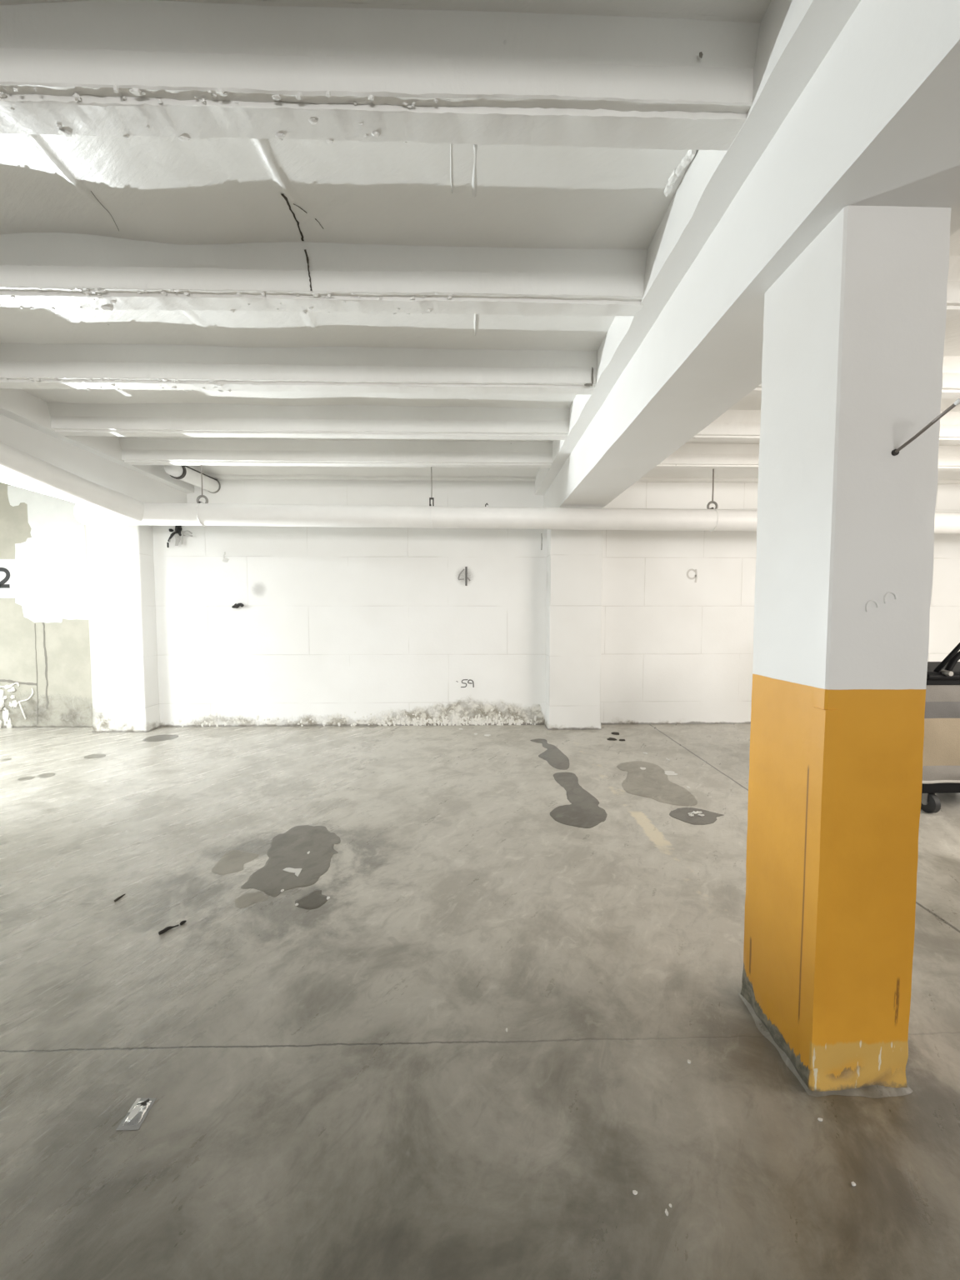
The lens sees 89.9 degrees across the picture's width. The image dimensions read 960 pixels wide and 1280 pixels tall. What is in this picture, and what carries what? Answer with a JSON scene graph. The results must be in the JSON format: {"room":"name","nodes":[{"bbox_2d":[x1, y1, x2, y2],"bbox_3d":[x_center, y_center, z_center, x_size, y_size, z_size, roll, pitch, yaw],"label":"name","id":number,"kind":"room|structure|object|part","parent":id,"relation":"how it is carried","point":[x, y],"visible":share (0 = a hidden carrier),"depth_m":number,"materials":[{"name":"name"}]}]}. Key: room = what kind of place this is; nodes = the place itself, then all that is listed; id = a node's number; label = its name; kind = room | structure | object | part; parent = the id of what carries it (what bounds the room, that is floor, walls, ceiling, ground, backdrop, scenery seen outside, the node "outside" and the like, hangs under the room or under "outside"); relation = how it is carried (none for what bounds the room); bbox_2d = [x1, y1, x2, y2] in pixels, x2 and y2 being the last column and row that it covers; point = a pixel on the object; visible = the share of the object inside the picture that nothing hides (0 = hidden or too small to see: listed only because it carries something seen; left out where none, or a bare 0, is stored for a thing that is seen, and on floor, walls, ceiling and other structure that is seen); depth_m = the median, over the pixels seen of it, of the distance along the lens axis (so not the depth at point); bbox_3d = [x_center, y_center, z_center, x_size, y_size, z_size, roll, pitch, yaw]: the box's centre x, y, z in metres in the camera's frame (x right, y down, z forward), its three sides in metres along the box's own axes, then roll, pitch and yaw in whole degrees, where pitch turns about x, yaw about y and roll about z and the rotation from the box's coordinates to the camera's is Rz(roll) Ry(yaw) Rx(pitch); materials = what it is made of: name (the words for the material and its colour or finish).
{"room":"parking garage","nodes":[
{"label":"parking garage","id":0,"kind":"room"},
{"bbox_2d":[0,724,959,1279],"bbox_3d":[-0.390,1.724,-4.447,20.000,0.150,20.950,0,3,-1],"label":"floor","id":1,"kind":"structure","parent":0,"point":[341,1088],"depth_m":1.58,"materials":[{"name":"concrete"}]},
{"bbox_2d":[17,775,34,780],"bbox_3d":[-3.855,1.175,4.081,0.114,0.002,0.114,-1,3,-23],"label":"puddle","id":2,"kind":"object","parent":1,"relation":"on","point":[24,778],"visible":1,"depth_m":4.07,"materials":[{"name":"grey liquid"}]},
{"bbox_2d":[36,772,55,778],"bbox_3d":[-3.753,1.170,4.165,0.162,0.002,0.114,2,4,30],"label":"puddle","id":3,"kind":"object","parent":1,"relation":"on","point":[49,774],"visible":1,"depth_m":4.15,"materials":[{"name":"grey liquid"}]},
{"bbox_2d":[83,754,105,758],"bbox_3d":[-3.770,1.139,4.718,0.198,0.002,0.161,0,3,-1],"label":"puddle","id":4,"kind":"object","parent":1,"relation":"on","point":[92,756],"visible":1,"depth_m":4.71,"materials":[{"name":"grey liquid"}]},
{"bbox_2d":[114,894,124,901],"bbox_3d":[-1.773,1.266,2.366,0.012,0.012,0.056,0,3,6],"label":"twig","id":5,"kind":"object","parent":1,"relation":"on","point":[120,897],"visible":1,"depth_m":2.35,"materials":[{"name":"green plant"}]},
{"bbox_2d":[84,524,160,732],"bbox_3d":[-4.247,-0.446,5.702,0.640,3.060,0.262,0,3,-1],"label":"pillar","id":6,"kind":"structure","parent":1,"relation":"on","point":[120,563],"depth_m":5.61,"materials":[{"name":"white paint"}]},
{"bbox_2d":[115,1098,155,1129],"bbox_3d":[-0.958,1.320,1.346,0.060,0.014,0.086,0,3,-1],"label":"blister pack","id":7,"kind":"object","parent":1,"relation":"on","point":[137,1114],"visible":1,"depth_m":1.34,"materials":[{"name":"silver metal"}]},
{"bbox_2d":[142,734,178,741],"bbox_3d":[-3.588,1.101,5.405,0.351,0.002,0.318,0,3,-1],"label":"puddle","id":8,"kind":"object","parent":1,"relation":"on","point":[165,737],"visible":1,"depth_m":5.40,"materials":[{"name":"liquid"}]},
{"bbox_2d":[158,924,179,934],"bbox_3d":[-1.379,1.278,2.130,0.022,0.016,0.076,3,4,40],"label":"twig","id":9,"kind":"object","parent":1,"relation":"on","point":[167,928],"visible":1,"depth_m":2.12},
{"bbox_2d":[211,849,258,874],"bbox_3d":[-1.381,1.251,2.715,0.209,0.001,0.281,0,3,-1],"label":"damp patch","id":10,"kind":"object","parent":1,"relation":"on","point":[233,861],"visible":1,"depth_m":2.71,"materials":[{"name":"concrete"}]},
{"bbox_2d":[235,892,268,908],"bbox_3d":[-1.128,1.270,2.364,0.145,0.001,0.128,-2,4,-35],"label":"damp patch","id":11,"kind":"object","parent":1,"relation":"on","point":[246,899],"visible":1,"depth_m":2.35,"materials":[{"name":"concrete"}]},
{"bbox_2d":[240,825,340,897],"bbox_3d":[-1.059,1.247,2.780,0.458,0.002,0.814,0,3,-1],"label":"floor stain","id":12,"kind":"object","parent":1,"relation":"on","point":[290,848],"visible":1,"depth_m":2.72,"materials":[{"name":"liquid"}]},
{"bbox_2d":[282,867,301,876],"bbox_3d":[-1.005,1.253,2.615,0.125,0.003,0.064,2,4,32],"label":"flake","id":13,"kind":"object","parent":12,"relation":"on","point":[297,871],"visible":1,"depth_m":2.61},
{"bbox_2d":[295,889,328,909],"bbox_3d":[-0.814,1.271,2.348,0.142,0.002,0.154,2,4,34],"label":"puddle","id":14,"kind":"object","parent":1,"relation":"on","point":[314,899],"visible":1,"depth_m":2.35,"materials":[{"name":"liquid"}]},
{"bbox_2d":[530,738,569,769],"bbox_3d":[0.707,1.132,4.842,0.284,0.002,1.078,0,3,-1],"label":"puddle","id":15,"kind":"object","parent":1,"relation":"on","point":[553,756],"visible":1,"depth_m":4.71,"materials":[{"name":"liquid"}]},
{"bbox_2d":[544,529,602,729],"bbox_3d":[1.137,-0.163,5.848,0.652,2.478,0.262,0,3,-1],"label":"pillar","id":16,"kind":"structure","parent":1,"relation":"on","point":[574,557],"depth_m":5.73,"materials":[{"name":"white paint"}]},
{"bbox_2d":[550,771,607,828],"bbox_3d":[0.680,1.196,3.691,0.406,0.002,1.116,0,3,-1],"label":"puddle","id":17,"kind":"object","parent":1,"relation":"on","point":[584,812],"visible":1,"depth_m":3.44,"materials":[{"name":"liquid"}]},
{"bbox_2d":[616,760,697,805],"bbox_3d":[1.397,1.178,4.026,0.517,0.002,1.070,0,3,-1],"label":"puddle","id":18,"kind":"object","parent":1,"relation":"on","point":[652,782],"visible":1,"depth_m":3.91,"materials":[{"name":"liquid"}]},
{"bbox_2d":[664,770,678,774],"bbox_3d":[1.667,1.165,4.212,0.112,0.004,0.114,0,3,-1],"label":"flake","id":19,"kind":"object","parent":1,"relation":"on","point":[667,772],"visible":1,"depth_m":4.21,"materials":[{"name":"white paint"}]},
{"bbox_2d":[669,807,724,824],"bbox_3d":[1.489,1.216,3.340,0.321,0.002,0.282,-3,4,-43],"label":"puddle","id":20,"kind":"object","parent":1,"relation":"on","point":[682,813],"visible":1,"depth_m":3.32,"materials":[{"name":"liquid"}]},
{"bbox_2d":[688,810,704,816],"bbox_3d":[1.500,1.210,3.349,0.117,0.017,0.075,0,3,-1],"label":"clump","id":21,"kind":"object","parent":20,"relation":"on","point":[691,814],"visible":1,"depth_m":3.35,"materials":[{"name":"white paint"}]},
{"bbox_2d":[737,205,951,1098],"bbox_3d":[1.105,0.077,1.521,0.338,2.478,0.404,0,3,-1],"label":"pillar","id":22,"kind":"structure","parent":1,"relation":"on","point":[854,328],"depth_m":1.37,"materials":[{"name":"yellow paint"}]},
{"bbox_2d":[891,398,959,455],"bbox_3d":[1.136,-0.539,1.233,0.018,0.082,0.189,0,3,-6],"label":"metal rod","id":23,"kind":"object","parent":22,"relation":"attached to","point":[895,452],"visible":1,"depth_m":1.22,"materials":[{"name":"paint"}]},
{"bbox_2d":[891,449,899,455],"bbox_3d":[1.129,-0.510,1.310,0.016,0.016,0.010,0,3,-1],"label":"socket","id":24,"kind":"object","parent":23,"relation":"attached to","point":[895,452],"depth_m":1.30,"materials":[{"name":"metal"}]},
{"bbox_2d":[920,642,959,813],"bbox_3d":[3.489,0.551,3.631,1.035,1.296,0.777,0,3,-1],"label":"utility cart","id":25,"kind":"object","parent":1,"relation":"on","point":[941,757],"visible":0.37,"depth_m":3.29,"materials":[{"name":"metal"}]},
{"bbox_2d":[921,782,959,793],"bbox_3d":[3.489,1.006,3.662,0.910,0.081,0.650,0,3,-1],"label":"tray","id":26,"kind":"object","parent":25,"relation":"on","point":[927,787],"depth_m":3.33,"materials":[{"name":"black metal"}]},
{"bbox_3d":[3.489,0.243,3.602,0.950,0.091,0.706,0,3,-1],"label":"rail","id":27,"kind":"part","parent":25,"relation":"part of","materials":[{"name":"black metal"}]},
{"bbox_3d":[3.296,0.129,3.293,0.220,0.193,0.039,0,3,-1],"label":"push handle","id":28,"kind":"part","parent":25,"relation":"part of","materials":[{"name":"black metal"}]},
{"bbox_2d":[0,479,959,728],"bbox_3d":[-0.646,-0.517,6.003,20.000,3.232,0.227,0,3,-1],"label":"wall","id":29,"kind":"structure","parent":0,"point":[334,626],"depth_m":5.92,"materials":[{"name":"white paint"}]},
{"bbox_2d":[166,525,192,547],"bbox_3d":[-3.582,-1.247,5.760,0.329,0.282,0.099,0,3,-1],"label":"cables","id":30,"kind":"object","parent":29,"relation":"attached to","point":[177,528],"visible":0.99,"depth_m":5.74,"materials":[{"name":"black rubber"}]},
{"bbox_2d":[164,465,220,493],"bbox_3d":[-3.191,-1.811,5.348,0.178,0.205,0.914,0,3,-1],"label":"pipe","id":31,"kind":"object","parent":29,"relation":"attached to","point":[183,472],"visible":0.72,"depth_m":5.24,"materials":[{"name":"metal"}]},
{"bbox_2d":[231,603,244,608],"bbox_3d":[-2.930,-0.417,5.839,0.157,0.065,0.073,1,3,12],"label":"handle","id":32,"kind":"object","parent":29,"relation":"attached to","point":[236,605],"visible":1,"depth_m":5.82,"materials":[{"name":"metal"}]},
{"bbox_2d":[205,474,535,481],"bbox_3d":[-1.378,-1.960,5.781,4.130,0.067,0.074,0,3,-1],"label":"trim","id":33,"kind":"structure","parent":29,"relation":"attached to","point":[478,478],"depth_m":5.77,"materials":[{"name":"white paint"}]},
{"bbox_2d":[636,476,959,484],"bbox_3d":[5.290,-1.968,5.942,8.130,0.068,0.074,0,3,-1],"label":"trim","id":34,"kind":"structure","parent":29,"relation":"attached to","point":[652,479],"depth_m":5.86,"materials":[{"name":"white paint"}]},
{"bbox_2d":[0,0,959,479],"bbox_3d":[-0.390,-1.414,-4.621,20.000,0.464,20.950,0,3,-1],"label":"ceiling","id":35,"kind":"structure","parent":0,"point":[157,189],"depth_m":1.97,"materials":[{"name":"white paint"}]},
{"bbox_2d":[0,388,194,503],"bbox_3d":[-3.504,-1.111,-4.680,0.665,0.584,20.950,0,3,-1],"label":"ceiling beam","id":36,"kind":"structure","parent":35,"relation":"attached to","point":[25,418],"depth_m":4.16,"materials":[{"name":"white paint"}]},
{"bbox_2d":[0,342,597,394],"bbox_3d":[-1.314,-1.727,3.061,4.125,0.240,0.191,0,3,-1],"label":"ceiling beam","id":37,"kind":"structure","parent":35,"relation":"attached to","point":[22,366],"depth_m":3.01,"materials":[{"name":"white paint"}]},
{"bbox_2d":[46,402,569,439],"bbox_3d":[-1.335,-1.778,3.899,4.125,0.232,0.188,0,3,-1],"label":"ceiling beam","id":38,"kind":"structure","parent":35,"relation":"attached to","point":[189,420],"depth_m":3.84,"materials":[{"name":"white paint"}]},
{"bbox_2d":[0,232,647,316],"bbox_3d":[-1.294,-1.677,2.223,4.125,0.248,0.195,0,3,-1],"label":"ceiling beam","id":39,"kind":"structure","parent":35,"relation":"attached to","point":[38,270],"depth_m":2.18,"materials":[{"name":"white paint"}]},
{"bbox_2d":[118,437,552,468],"bbox_3d":[-1.353,-1.820,4.668,4.125,0.232,0.189,0,3,-1],"label":"ceiling beam","id":40,"kind":"structure","parent":35,"relation":"attached to","point":[237,452],"depth_m":4.61,"materials":[{"name":"white paint"}]},
{"bbox_2d":[196,465,208,526],"bbox_3d":[-2.723,-1.418,4.715,0.105,0.600,0.207,1,3,23],"label":"hanger","id":41,"kind":"object","parent":40,"relation":"hanging from","point":[198,497],"visible":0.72,"depth_m":4.70,"materials":[{"name":"paint"}]},
{"bbox_3d":[-2.722,-1.565,4.706,0.012,0.306,0.010,0,3,-1],"label":"rod","id":42,"kind":"part","parent":41,"relation":"part of","materials":[{"name":"paint"}]},
{"bbox_2d":[0,442,959,533],"bbox_3d":[2.607,-1.127,1.240,12.828,0.527,7.477,0,3,-1],"label":"insulated pipe","id":43,"kind":"object","parent":41,"relation":"hanging from","point":[100,504],"visible":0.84,"depth_m":4.68,"materials":[{"name":"white plastic"}]},
{"bbox_2d":[429,466,434,528],"bbox_3d":[-0.480,-1.415,4.769,0.045,0.613,0.227,0,3,-1],"label":"hanger","id":44,"kind":"object","parent":40,"relation":"hanging from","point":[431,497],"visible":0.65,"depth_m":4.76,"materials":[{"name":"paint"}]},
{"bbox_3d":[-0.479,-1.562,4.761,0.010,0.319,0.008,0,3,-1],"label":"rod","id":45,"kind":"part","parent":44,"relation":"part of","materials":[{"name":"paint"}]},
{"bbox_2d":[0,0,760,150],"bbox_3d":[-1.274,-1.635,1.379,4.125,0.238,0.189,0,3,-1],"label":"ceiling beam","id":46,"kind":"structure","parent":35,"relation":"attached to","point":[185,71],"depth_m":1.35,"materials":[{"name":"white paint"}]},
{"bbox_2d":[535,0,959,508],"bbox_3d":[1.252,-1.117,-4.565,0.670,0.584,20.950,0,3,-1],"label":"ceiling beam","id":47,"kind":"structure","parent":35,"relation":"attached to","point":[856,102],"depth_m":1.47,"materials":[{"name":"white paint"}]},
{"bbox_2d":[652,443,959,470],"bbox_3d":[5.317,-1.829,4.829,8.130,0.232,0.188,0,3,-1],"label":"ceiling beam","id":48,"kind":"structure","parent":35,"relation":"attached to","point":[689,456],"depth_m":4.70,"materials":[{"name":"white paint"}]},
{"bbox_2d":[706,469,718,531],"bbox_3d":[2.341,-1.410,4.839,0.105,0.630,0.207,1,3,23],"label":"hanger","id":49,"kind":"object","parent":48,"relation":"hanging from","point":[712,501],"visible":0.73,"depth_m":4.83,"materials":[{"name":"paint"}]},
{"bbox_3d":[2.341,-1.557,4.829,0.015,0.336,0.014,-1,3,-24],"label":"rod","id":50,"kind":"part","parent":49,"relation":"part of","materials":[{"name":"paint"}]},
{"bbox_2d":[687,410,959,444],"bbox_3d":[5.336,-1.786,4.061,8.130,0.232,0.188,0,3,-1],"label":"ceiling beam","id":51,"kind":"structure","parent":35,"relation":"attached to","point":[742,426],"depth_m":3.93,"materials":[{"name":"white paint"}]},
{"bbox_2d":[745,355,959,399],"bbox_3d":[5.356,-1.740,3.222,8.130,0.232,0.188,0,3,-1],"label":"ceiling beam","id":52,"kind":"structure","parent":35,"relation":"attached to","point":[951,365],"depth_m":3.11,"materials":[{"name":"white paint"}]},
{"bbox_2d":[945,255,959,321],"bbox_3d":[5.377,-1.693,2.384,8.130,0.232,0.189,0,3,-1],"label":"ceiling beam","id":53,"kind":"structure","parent":35,"relation":"attached to","point":[953,278],"depth_m":2.25,"materials":[{"name":"white paint"}]}
]}

